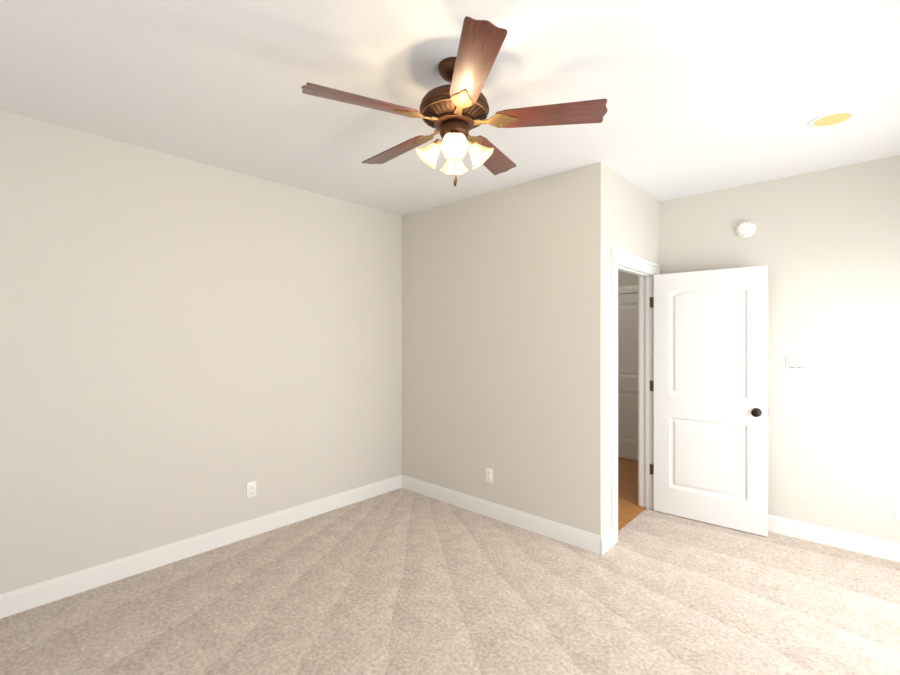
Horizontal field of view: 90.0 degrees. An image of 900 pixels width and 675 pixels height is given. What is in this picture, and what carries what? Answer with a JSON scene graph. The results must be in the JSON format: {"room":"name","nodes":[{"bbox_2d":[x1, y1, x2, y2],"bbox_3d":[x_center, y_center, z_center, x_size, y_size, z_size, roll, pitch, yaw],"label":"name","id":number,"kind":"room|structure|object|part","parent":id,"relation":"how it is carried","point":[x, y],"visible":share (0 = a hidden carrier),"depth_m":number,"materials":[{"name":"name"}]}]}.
{"room":"empty bedroom","nodes":[
{"label":"empty bedroom","id":0,"kind":"room"},
{"bbox_2d":[0,110,401,593],"bbox_3d":[-1.084,0.140,3.948,0.120,2.720,7.090,0,0,42],"label":"wall","id":1,"kind":"structure","parent":0,"point":[189,348],"depth_m":3.00,"materials":[{"name":"grey paint"}]},
{"bbox_2d":[0,475,399,618],"bbox_3d":[-1.911,1.438,2.943,0.014,0.125,4.250,0,0,42],"label":"baseboard","id":2,"kind":"structure","parent":1,"relation":"attached to","point":[16,601],"depth_m":2.99,"materials":[{"name":"white wood"}]},
{"bbox_2d":[247,481,255,497],"bbox_3d":[-1.498,1.148,3.399,0.009,0.116,0.072,0,0,42],"label":"electrical outlet","id":3,"kind":"object","parent":1,"relation":"attached to","point":[251,489],"visible":1,"depth_m":3.39,"materials":[{"name":"white plastic"}]},
{"bbox_2d":[0,488,899,674],"bbox_3d":[0.035,1.550,2.006,4.150,0.100,5.490,0,0,42],"label":"floor","id":4,"kind":"structure","parent":0,"point":[401,581],"depth_m":2.50,"materials":[{"name":"beige carpet"}]},
{"bbox_2d":[0,0,899,215],"bbox_3d":[0.493,-1.270,2.509,4.390,0.100,7.090,0,0,42],"label":"ceiling","id":5,"kind":"structure","parent":0,"point":[702,96],"depth_m":2.15,"materials":[{"name":"white paint"}]},
{"bbox_2d":[301,16,607,185],"bbox_3d":[-0.004,-0.944,2.060,1.240,0.552,1.272,0,0,42],"label":"fan","id":6,"kind":"object","parent":5,"relation":"hanging from","point":[459,104],"depth_m":1.93,"materials":[{"name":"brown wood"}]},
{"bbox_3d":[0.019,-0.821,2.027,0.305,0.114,0.305,0,0,42],"label":"fan shade","id":7,"kind":"part","parent":6,"relation":"part of","materials":[{"name":"white glass"}]},
{"bbox_2d":[807,110,855,128],"bbox_3d":[2.135,-1.217,2.519,0.210,0.006,0.210,0,0,42],"label":"recessed light","id":8,"kind":"object","parent":5,"relation":"in","point":[831,119],"visible":1,"depth_m":2.52,"materials":[{"name":"white"}]},
{"bbox_2d":[402,166,583,529],"bbox_3d":[0.278,0.140,3.904,1.950,2.720,0.120,0,0,42],"label":"wall","id":9,"kind":"structure","parent":0,"point":[493,330],"depth_m":3.70,"materials":[{"name":"grey paint"}]},
{"bbox_2d":[486,468,492,482],"bbox_3d":[0.326,1.155,3.772,0.072,0.116,0.009,0,0,42],"label":"electrical outlet","id":10,"kind":"object","parent":9,"relation":"attached to","point":[489,474],"visible":1,"depth_m":3.76,"materials":[{"name":"white plastic"}]},
{"bbox_2d":[400,475,607,554],"bbox_3d":[0.293,1.438,3.799,2.054,0.125,0.014,0,0,42],"label":"baseboard","id":11,"kind":"structure","parent":9,"relation":"attached to","point":[595,543],"depth_m":3.59,"materials":[{"name":"white wood"}]},
{"bbox_2d":[584,162,659,535],"bbox_3d":[1.918,0.140,4.166,0.120,2.720,2.720,0,0,42],"label":"wall","id":12,"kind":"structure","parent":0,"point":[622,213],"depth_m":3.19,"materials":[{"name":"grey paint"}]},
{"bbox_2d":[611,248,659,545],"bbox_3d":[1.458,0.429,3.662,0.160,2.142,1.009,0,0,42],"label":"door frame","id":13,"kind":"structure","parent":12,"relation":"attached to","point":[646,393],"depth_m":3.94,"materials":[{"name":"white wood"}]},
{"bbox_3d":[1.765,0.422,3.933,0.036,1.550,0.002,0,0,42],"label":"door frame jamb hingeleaf","id":14,"kind":"part","parent":13,"relation":"part of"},
{"bbox_2d":[654,265,767,536],"bbox_3d":[2.085,0.476,3.653,0.819,2.032,0.170,0,0,42],"label":"door","id":15,"kind":"structure","parent":12,"relation":"in","point":[710,396],"depth_m":3.60,"materials":[{"name":"white wood"}]},
{"bbox_2d":[618,270,637,293],"bbox_3d":[2.031,0.140,5.824,1.950,2.720,0.120,0,0,42],"label":"wall","id":16,"kind":"structure","parent":0,"point":[626,279],"depth_m":5.59,"materials":[{"name":"grey paint"}]},
{"bbox_2d":[618,293,637,459],"bbox_3d":[2.219,0.478,5.544,0.806,2.032,0.035,0,0,42],"label":"hall door","id":17,"kind":"structure","parent":16,"relation":"in","point":[627,376],"depth_m":5.55,"materials":[{"name":"white wood"}]},
{"bbox_2d":[618,285,637,293],"bbox_3d":[2.218,0.431,5.543,1.000,2.137,0.042,0,0,42],"label":"door frame","id":18,"kind":"structure","parent":16,"relation":"attached to","point":[627,289],"depth_m":5.54,"materials":[{"name":"white"}]},
{"bbox_2d":[618,457,646,530],"bbox_3d":[1.178,1.552,4.842,2.015,0.096,2.480,0,0,42],"label":"floor","id":19,"kind":"structure","parent":0,"point":[630,509],"depth_m":4.37,"materials":[{"name":"brown wood"}]},
{"bbox_2d":[660,155,899,542],"bbox_3d":[2.735,0.140,3.340,2.200,2.720,0.120,0,0,42],"label":"wall","id":20,"kind":"structure","parent":0,"point":[824,245],"depth_m":3.27,"materials":[{"name":"grey paint"}]},
{"bbox_2d":[736,221,755,237],"bbox_3d":[2.351,-0.863,3.579,0.136,0.136,0.043,0,0,42],"label":"smoke detector","id":21,"kind":"object","parent":20,"relation":"attached to","point":[745,229],"visible":1,"depth_m":3.56,"materials":[{"name":"white plastic"}]},
{"bbox_2d":[786,355,813,371],"bbox_3d":[2.613,0.194,3.361,0.166,0.118,0.011,0,0,42],"label":"switch plate","id":22,"kind":"object","parent":20,"relation":"attached to","point":[799,363],"visible":1,"depth_m":3.36,"materials":[{"name":"white plastic"}]},
{"bbox_2d":[768,514,899,562],"bbox_3d":[2.625,1.438,3.338,2.040,0.125,0.030,0,0,42],"label":"baseboard","id":23,"kind":"structure","parent":20,"relation":"attached to","point":[876,547],"depth_m":3.21,"materials":[{"name":"white wood"}]},
{"bbox_2d":[894,502,899,519],"bbox_3d":[3.012,1.165,2.999,0.072,0.116,0.009,0,0,42],"label":"electrical outlet","id":24,"kind":"object","parent":20,"relation":"attached to","point":[896,511],"visible":1,"depth_m":3.02,"materials":[{"name":"white plastic"}]}
]}

